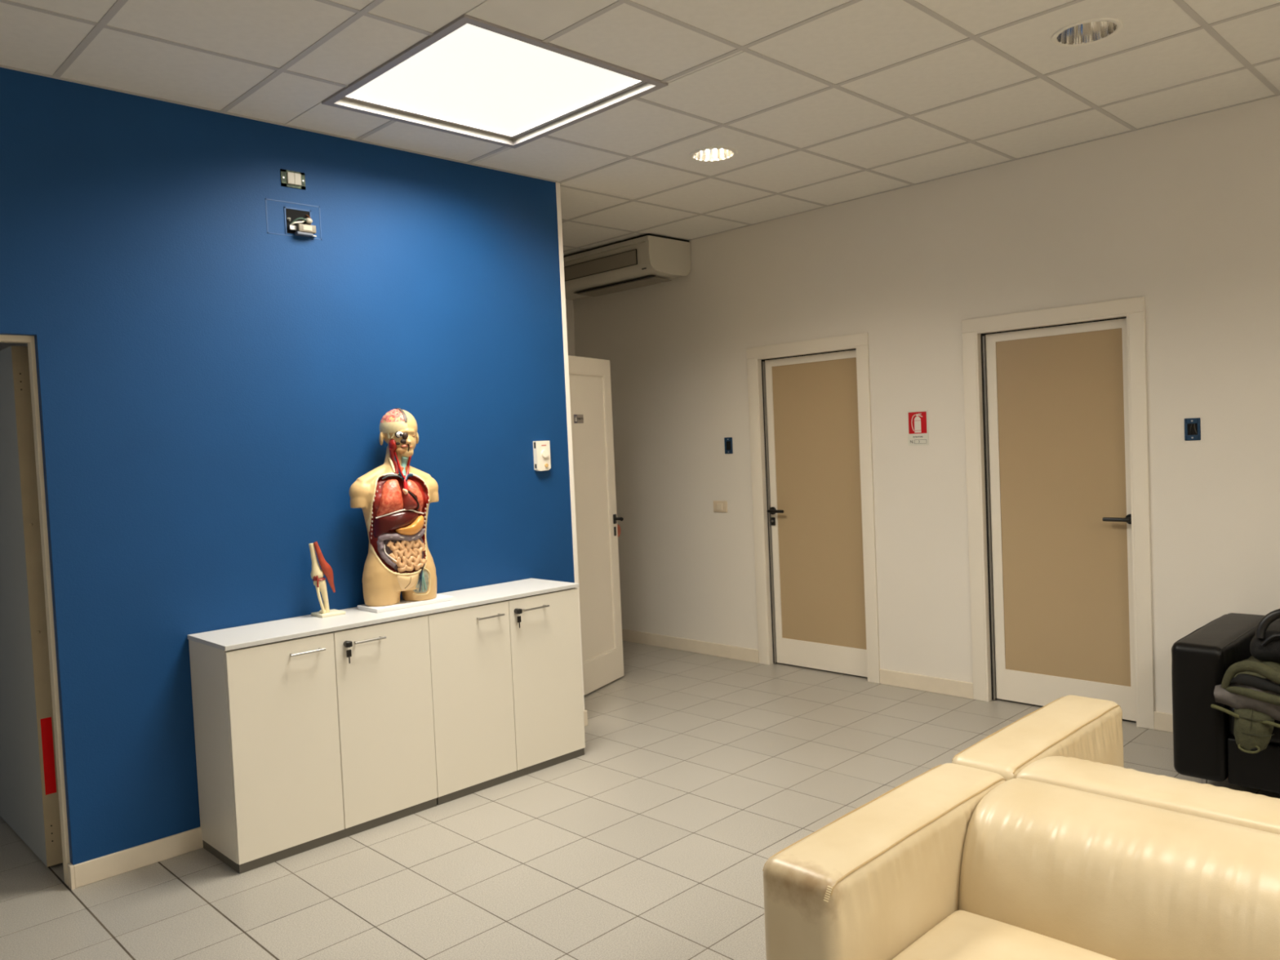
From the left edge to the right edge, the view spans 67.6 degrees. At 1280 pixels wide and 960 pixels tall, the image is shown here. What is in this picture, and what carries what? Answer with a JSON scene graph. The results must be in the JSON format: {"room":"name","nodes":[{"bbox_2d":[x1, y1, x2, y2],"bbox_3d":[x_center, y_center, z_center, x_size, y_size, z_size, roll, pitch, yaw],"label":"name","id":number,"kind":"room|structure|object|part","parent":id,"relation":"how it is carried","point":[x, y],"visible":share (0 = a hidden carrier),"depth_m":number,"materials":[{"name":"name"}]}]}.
{"room":"medical waiting room","nodes":[
{"label":"medical waiting room","id":0,"kind":"room"},
{"bbox_2d":[0,342,27,351],"bbox_3d":[-4.250,-0.001,5.184,5.602,3.075,0.100,-5,3,-45],"label":"wall","id":1,"kind":"structure","parent":0,"point":[2,345],"depth_m":5.64,"materials":[{"name":"white paint"}]},
{"bbox_2d":[0,66,587,888],"bbox_3d":[-2.402,-0.012,3.321,5.614,3.075,0.150,-5,3,-45],"label":"wall","id":2,"kind":"structure","parent":0,"point":[215,388],"depth_m":3.92,"materials":[{"name":"blue paint"}]},
{"bbox_2d":[0,334,70,885],"bbox_3d":[-2.838,0.518,3.597,0.921,2.035,1.060,-5,3,-45],"label":"door","id":3,"kind":"structure","parent":2,"relation":"in","point":[33,798],"depth_m":3.70,"materials":[{"name":"grey wood"}]},
{"bbox_3d":[-2.346,-0.375,3.642,0.045,0.096,0.001,-5,3,-45],"label":"hinge plate","id":4,"kind":"part","parent":3,"relation":"part of","materials":[{"name":"beige metal"}]},
{"bbox_3d":[-2.269,1.367,3.709,0.045,0.096,0.001,-5,3,-45],"label":"hinge plate","id":5,"kind":"part","parent":3,"relation":"part of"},
{"bbox_2d":[66,862,75,889],"bbox_3d":[-2.102,1.464,3.532,0.012,0.085,0.042,-5,3,-45],"label":"baseboard","id":6,"kind":"structure","parent":2,"relation":"attached to","point":[70,867],"depth_m":3.52,"materials":[{"name":"laminate"}]},
{"bbox_2d":[280,168,306,189],"bbox_3d":[-1.496,-1.299,4.125,0.108,0.071,0.012,-5,3,-45],"label":"module","id":7,"kind":"object","parent":2,"relation":"attached to","point":[291,179],"visible":1,"depth_m":4.12,"materials":[{"name":"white plastic"}]},
{"bbox_2d":[265,198,321,239],"bbox_3d":[-1.481,-1.126,4.118,0.245,0.147,0.042,-5,3,-45],"label":"wall box","id":8,"kind":"object","parent":2,"relation":"attached to","point":[299,222],"visible":1,"depth_m":4.13,"materials":[{"name":"blue paint"}]},
{"bbox_2d":[533,440,551,471],"bbox_3d":[-0.516,-0.128,5.065,0.090,0.159,0.041,-5,3,-45],"label":"thermostat","id":9,"kind":"object","parent":2,"relation":"attached to","point":[541,449],"visible":1,"depth_m":5.05,"materials":[{"name":"white plastic"}]},
{"bbox_2d":[555,182,584,710],"bbox_3d":[-0.428,-0.124,5.278,0.028,2.975,0.144,-5,3,-45],"label":"trim","id":10,"kind":"structure","parent":2,"relation":"attached to","point":[557,184],"depth_m":5.21,"materials":[{"name":"white paint"}]},
{"bbox_2d":[565,299,575,355],"bbox_3d":[-1.151,-0.217,7.240,1.709,3.075,0.150,-5,3,-45],"label":"wall","id":11,"kind":"structure","parent":0,"point":[569,303],"depth_m":7.72,"materials":[{"name":"white paint"}]},
{"bbox_2d":[0,0,1279,256],"bbox_3d":[-0.553,-1.676,2.591,7.411,0.341,8.800,-5,3,-45],"label":"ceiling","id":12,"kind":"structure","parent":0,"point":[820,104],"depth_m":3.76,"materials":[{"name":"tile"}]},
{"bbox_2d":[321,13,668,148],"bbox_3d":[-0.587,-1.591,3.833,0.970,0.090,1.006,-5,3,-45],"label":"ceiling light panel","id":13,"kind":"object","parent":12,"relation":"attached to","point":[473,77],"visible":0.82,"depth_m":3.83,"materials":[{"name":"grey plastic"}]},
{"bbox_2d":[347,23,639,135],"bbox_3d":[-0.587,-1.583,3.833,0.900,0.005,0.936,-5,3,-45],"label":"diffuser","id":14,"kind":"object","parent":13,"relation":"attached to","point":[473,79],"depth_m":3.85,"materials":[{"name":"white plastic"}]},
{"bbox_2d":[563,233,690,299],"bbox_3d":[-0.219,-1.551,7.090,0.431,0.280,1.225,-5,3,-45],"label":"air conditioner","id":15,"kind":"object","parent":12,"relation":"attached to","point":[646,260],"visible":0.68,"depth_m":6.77,"materials":[{"name":"plastic"}]},
{"bbox_2d":[564,249,636,280],"bbox_3d":[-0.365,-1.540,6.952,0.013,0.100,0.975,-5,3,-45],"label":"grille","id":16,"kind":"object","parent":15,"relation":"attached to","point":[619,261],"depth_m":6.86,"materials":[{"name":"plastic"}]},
{"bbox_3d":[-0.369,-1.646,6.942,0.020,0.032,1.221,-5,3,-45],"label":"rail","id":17,"kind":"part","parent":15,"relation":"part of","materials":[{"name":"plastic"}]},
{"bbox_3d":[-0.216,-1.683,7.093,0.407,0.016,1.205,-5,3,-45],"label":"mounting plate","id":18,"kind":"part","parent":15,"relation":"part of","materials":[{"name":"white plastic"}]},
{"bbox_2d":[688,146,737,162],"bbox_3d":[0.365,-1.691,4.789,0.240,0.128,0.240,-5,3,-45],"label":"recessed light","id":19,"kind":"object","parent":12,"relation":"in","point":[710,154],"visible":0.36,"depth_m":4.87,"materials":[{"name":"white glass"}]},
{"bbox_2d":[1050,17,1123,46],"bbox_3d":[1.633,-1.698,3.498,0.240,0.128,0.240,-5,3,-45],"label":"recessed light","id":20,"kind":"object","parent":12,"relation":"in","point":[1086,32],"visible":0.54,"depth_m":3.57,"materials":[{"name":"silver metal"}]},
{"bbox_2d":[0,640,1279,959],"bbox_3d":[-0.440,1.495,2.705,7.928,0.060,9.149,-5,3,-45],"label":"floor","id":21,"kind":"structure","parent":0,"point":[655,842],"depth_m":3.70,"materials":[{"name":"tile"}]},
{"bbox_2d":[188,614,437,874],"bbox_3d":[-1.331,1.032,3.988,0.866,0.845,0.412,-5,3,-45],"label":"storage cabinet","id":22,"kind":"object","parent":21,"relation":"on","point":[304,744],"visible":0.98,"depth_m":3.79,"materials":[{"name":"white laminate"}]},
{"bbox_3d":[-1.373,1.028,3.718,0.426,0.803,0.018,-5,3,-45],"label":"cabinet door","id":23,"kind":"part","parent":22,"relation":"part of","materials":[{"name":"white laminate"}]},
{"bbox_3d":[-1.307,0.675,3.749,0.141,0.009,0.032,-5,3,-45],"label":"bar handle","id":24,"kind":"part","parent":22,"relation":"part of","materials":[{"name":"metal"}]},
{"bbox_3d":[-1.115,0.659,3.938,0.138,0.009,0.032,-5,3,-45],"label":"bar handle","id":25,"kind":"part","parent":22,"relation":"part of","materials":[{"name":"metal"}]},
{"bbox_2d":[187,577,579,650],"bbox_3d":[-1.054,0.575,4.285,1.738,0.018,0.382,-5,3,-45],"label":"countertop","id":26,"kind":"structure","parent":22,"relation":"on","point":[260,633],"depth_m":4.04,"materials":[{"name":"white laminate"}]},
{"bbox_2d":[308,541,345,617],"bbox_3d":[-1.363,0.423,4.133,0.123,0.324,0.105,-5,3,-45],"label":"model","id":27,"kind":"object","parent":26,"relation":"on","point":[317,574],"visible":1,"depth_m":4.10},
{"bbox_2d":[349,408,453,613],"bbox_3d":[-1.089,0.121,4.311,0.429,0.889,0.238,-4,3,-36],"label":"anatomical torso","id":28,"kind":"object","parent":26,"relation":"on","point":[394,498],"visible":1,"depth_m":4.23},
{"bbox_3d":[-1.065,1.003,4.022,0.436,0.803,0.018,-5,3,-45],"label":"cabinet door","id":29,"kind":"part","parent":22,"relation":"part of","materials":[{"name":"white laminate"}]},
{"bbox_2d":[426,587,585,804],"bbox_3d":[-0.717,0.982,4.595,0.860,0.845,0.412,-5,3,-45],"label":"storage cabinet","id":30,"kind":"object","parent":21,"relation":"on","point":[506,676],"visible":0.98,"depth_m":4.44,"materials":[{"name":"white laminate"}]},
{"bbox_3d":[-0.755,0.978,4.328,0.432,0.803,0.018,-5,3,-45],"label":"cabinet door","id":31,"kind":"part","parent":30,"relation":"part of","materials":[{"name":"white laminate"}]},
{"bbox_3d":[-0.685,0.624,4.364,0.142,0.009,0.032,-5,3,-45],"label":"bar handle","id":32,"kind":"part","parent":30,"relation":"part of","materials":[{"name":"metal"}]},
{"bbox_3d":[-0.499,0.609,4.548,0.150,0.009,0.032,-5,3,-45],"label":"bar handle","id":33,"kind":"part","parent":30,"relation":"part of","materials":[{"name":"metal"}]},
{"bbox_3d":[-0.449,0.952,4.631,0.425,0.803,0.018,-5,3,-45],"label":"cabinet door","id":34,"kind":"part","parent":30,"relation":"part of","materials":[{"name":"white laminate"}]},
{"bbox_2d":[762,763,1279,959],"bbox_3d":[1.145,1.108,1.790,0.846,0.642,1.666,-5,3,-45],"label":"leather sofa","id":35,"kind":"object","parent":21,"relation":"on","point":[953,861],"visible":1,"depth_m":2.09,"materials":[{"name":"leather"}]},
{"bbox_3d":[0.629,1.069,2.309,0.846,0.556,0.201,-5,3,-45],"label":"armrest","id":36,"kind":"part","parent":35,"relation":"part of","materials":[{"name":"beige leather"}]},
{"bbox_2d":[891,910,1116,959],"bbox_3d":[0.806,1.081,1.900,0.490,0.168,0.627,-5,3,-45],"label":"seat cushion","id":37,"kind":"object","parent":35,"relation":"on","point":[925,935],"depth_m":2.10,"materials":[{"name":"beige leather"}]},
{"bbox_3d":[1.319,1.045,1.961,0.341,0.538,1.266,-5,3,-45],"label":"backrest","id":38,"kind":"part","parent":35,"relation":"part of","materials":[{"name":"beige leather"}]},
{"bbox_2d":[951,694,1279,834],"bbox_3d":[1.751,1.058,2.393,0.846,0.642,1.666,-5,3,-45],"label":"leather sofa","id":39,"kind":"object","parent":21,"relation":"on","point":[1074,742],"visible":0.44,"depth_m":2.58,"materials":[{"name":"leather"}]},
{"bbox_3d":[1.234,1.018,2.913,0.846,0.557,0.201,-5,3,-45],"label":"armrest","id":40,"kind":"part","parent":39,"relation":"part of","materials":[{"name":"beige leather"}]},
{"bbox_3d":[1.573,1.024,2.218,0.341,0.538,1.266,-5,3,-45],"label":"backrest","id":41,"kind":"part","parent":39,"relation":"part of","materials":[{"name":"beige leather"}]},
{"bbox_2d":[1171,613,1279,793],"bbox_3d":[3.061,0.952,3.629,0.846,0.642,1.668,-5,3,-45],"label":"leather sofa","id":42,"kind":"object","parent":21,"relation":"on","point":[1205,746],"visible":0.62,"depth_m":3.84,"materials":[{"name":"leather"}]},
{"bbox_3d":[2.312,1.251,3.915,0.044,0.090,0.044,-5,3,-45],"label":"leg","id":43,"kind":"part","parent":42,"relation":"part of","materials":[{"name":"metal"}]},
{"bbox_2d":[1210,656,1279,753],"bbox_3d":[2.562,0.851,3.689,0.479,0.359,0.527,-5,3,-45],"label":"jacket","id":44,"kind":"object","parent":42,"relation":"on","point":[1250,686],"visible":0.94,"depth_m":3.63,"materials":[{"name":"green fabric"}]},
{"bbox_2d":[1249,608,1279,662],"bbox_3d":[2.692,0.591,3.635,0.395,0.232,0.585,-5,3,-45],"label":"shoulder bag","id":45,"kind":"object","parent":44,"relation":"on","point":[1264,646],"visible":1,"depth_m":3.67,"materials":[{"name":"black fabric"}]},
{"bbox_3d":[2.955,1.101,3.524,0.486,0.186,1.268,-5,3,-45],"label":"seat","id":46,"kind":"part","parent":42,"relation":"part of","materials":[{"name":"black leather"}]},
{"bbox_2d":[1228,707,1279,744],"bbox_3d":[2.721,0.925,3.740,0.490,0.168,0.628,-5,3,-45],"label":"backpack","id":47,"kind":"object","parent":42,"relation":"on","point":[1274,739],"depth_m":3.77,"materials":[{"name":"green fabric"}]},
{"bbox_2d":[879,668,973,698],"bbox_3d":[1.696,1.210,5.685,0.012,0.092,0.608,-5,3,-45],"label":"baseboard","id":48,"kind":"structure","parent":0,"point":[906,680],"depth_m":5.67,"materials":[{"name":"laminate"}]},
{"bbox_2d":[573,95,1279,713],"bbox_3d":[2.375,-0.287,4.989,0.150,3.075,8.310,-5,3,-45],"label":"wall","id":49,"kind":"structure","parent":0,"point":[1182,215],"depth_m":5.48,"materials":[{"name":"white paint"}]},
{"bbox_2d":[622,628,759,662],"bbox_3d":[0.198,1.219,7.202,0.012,0.092,1.765,-5,3,-45],"label":"baseboard","id":50,"kind":"structure","parent":49,"relation":"attached to","point":[734,652],"depth_m":7.00,"materials":[{"name":"laminate"}]},
{"bbox_2d":[713,500,727,512],"bbox_3d":[0.565,0.187,6.744,0.013,0.080,0.125,-5,3,-45],"label":"light switch","id":51,"kind":"object","parent":49,"relation":"attached to","point":[718,506],"visible":1,"depth_m":6.74,"materials":[{"name":"beige plastic"}]},
{"bbox_2d":[724,437,733,453],"bbox_3d":[0.617,-0.240,6.662,0.010,0.114,0.070,-5,3,-45],"label":"junction box","id":52,"kind":"object","parent":49,"relation":"attached to","point":[727,441],"visible":1,"depth_m":6.66,"materials":[{"name":"blue plastic"}]},
{"bbox_2d":[746,332,879,683],"bbox_3d":[1.146,0.178,6.239,0.146,2.160,0.941,-5,3,-45],"label":"door","id":53,"kind":"structure","parent":49,"relation":"in","point":[810,405],"depth_m":6.23,"materials":[{"name":"white paint"}]},
{"bbox_3d":[0.804,0.220,6.505,0.014,2.085,0.080,-5,3,-45],"label":"casing","id":54,"kind":"part","parent":53,"relation":"part of","materials":[{"name":"white paint"}]},
{"bbox_3d":[0.903,0.280,6.473,0.009,0.055,0.034,-5,3,-45],"label":"lock plate","id":55,"kind":"part","parent":53,"relation":"part of","materials":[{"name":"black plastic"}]},
{"bbox_3d":[0.912,0.209,6.418,0.062,0.052,0.144,-5,3,-45],"label":"handle","id":56,"kind":"part","parent":53,"relation":"part of","materials":[{"name":"black plastic"}]},
{"bbox_3d":[1.058,-0.860,6.157,0.014,0.075,0.941,-5,3,-45],"label":"casing","id":57,"kind":"part","parent":53,"relation":"part of","materials":[{"name":"white paint"}]},
{"bbox_3d":[1.176,0.153,6.223,0.030,1.840,0.683,-5,3,-45],"label":"glass panel","id":58,"kind":"part","parent":53,"relation":"part of","materials":[{"name":"beige glass"}]},
{"bbox_3d":[1.411,0.217,5.890,0.014,2.085,0.074,-5,3,-45],"label":"casing","id":59,"kind":"part","parent":53,"relation":"part of","materials":[{"name":"white paint"}]},
{"bbox_2d":[906,409,928,445],"bbox_3d":[1.635,-0.306,5.626,0.004,0.205,0.132,-5,3,-45],"label":"sign","id":60,"kind":"object","parent":49,"relation":"attached to","point":[917,420],"visible":1,"depth_m":5.62,"materials":[{"name":"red plastic"}]},
{"bbox_2d":[961,296,1154,729],"bbox_3d":[2.240,0.171,5.131,0.146,2.160,0.954,-5,3,-45],"label":"door","id":61,"kind":"structure","parent":49,"relation":"in","point":[1055,411],"depth_m":5.11,"materials":[{"name":"white paint"}]},
{"bbox_3d":[1.893,0.214,5.402,0.014,2.085,0.080,-5,3,-45],"label":"casing","id":62,"kind":"part","parent":61,"relation":"part of","materials":[{"name":"white paint"}]},
{"bbox_3d":[2.152,-0.866,5.050,0.014,0.075,0.954,-5,3,-45],"label":"casing","id":63,"kind":"part","parent":61,"relation":"part of","materials":[{"name":"white paint"}]},
{"bbox_3d":[2.262,0.147,5.122,0.030,1.840,0.666,-5,3,-45],"label":"glass panel","id":64,"kind":"part","parent":61,"relation":"part of","materials":[{"name":"beige glass"}]},
{"bbox_3d":[2.442,0.201,4.869,0.062,0.052,0.144,-5,3,-45],"label":"handle","id":65,"kind":"part","parent":61,"relation":"part of","materials":[{"name":"black plastic"}]},
{"bbox_3d":[2.509,0.210,4.778,0.014,2.085,0.074,-5,3,-45],"label":"casing","id":66,"kind":"part","parent":61,"relation":"part of","materials":[{"name":"white paint"}]},
{"bbox_2d":[1154,711,1173,732],"bbox_3d":[3.905,1.197,3.448,0.012,0.092,3.780,-5,3,-45],"label":"baseboard","id":67,"kind":"structure","parent":49,"relation":"attached to","point":[1163,722],"depth_m":4.75,"materials":[{"name":"laminate"}]},
{"bbox_2d":[1184,417,1200,440],"bbox_3d":[2.655,-0.244,4.594,0.014,0.107,0.069,-5,3,-45],"label":"junction box","id":68,"kind":"object","parent":49,"relation":"attached to","point":[1192,425],"visible":1,"depth_m":4.59,"materials":[{"name":"blue plastic"}]},
{"bbox_3d":[-1.054,-0.174,5.996,0.098,3.075,1.757,-5,3,-45],"label":"wall","id":69,"kind":"structure","parent":0,"visible":0},
{"bbox_3d":[-0.839,0.297,5.818,0.118,2.130,0.870,-5,3,-45],"label":"door","id":70,"kind":"structure","parent":69,"relation":"in","visible":0},
{"bbox_2d":[568,355,623,695],"bbox_3d":[-0.366,0.281,5.930,0.160,2.088,0.868,-1,2,27],"label":"door","id":71,"kind":"structure","parent":70,"relation":"attached to","point":[589,379],"depth_m":6.08,"materials":[{"name":"white paint"}]},
{"bbox_2d":[573,414,583,423],"bbox_3d":[-0.379,-0.378,5.913,0.005,0.054,0.112,-1,2,27],"label":"door sign","id":72,"kind":"object","parent":71,"relation":"attached to","point":[577,418],"visible":1,"depth_m":5.91,"materials":[{"name":"silver metal"}]},
{"bbox_3d":[-0.370,0.234,5.930,0.022,1.799,0.702,-1,2,27],"label":"panel","id":73,"kind":"part","parent":71,"relation":"part of","materials":[{"name":"white paint"}]},
{"bbox_3d":[-0.163,0.337,6.275,0.006,0.060,0.024,-1,2,27],"label":"lock plate","id":74,"kind":"part","parent":71,"relation":"part of","materials":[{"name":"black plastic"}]},
{"bbox_3d":[-0.141,0.256,6.263,0.064,0.063,0.034,-2,2,20],"label":"handle","id":75,"kind":"part","parent":71,"relation":"part of","materials":[{"name":"black plastic"}]},
{"bbox_2d":[617,524,620,537],"bbox_3d":[-0.168,0.320,6.349,0.127,0.131,0.038,-5,3,-45],"label":"tag","id":76,"kind":"object","parent":71,"relation":"hanging from","point":[618,526],"visible":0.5,"depth_m":6.36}
]}

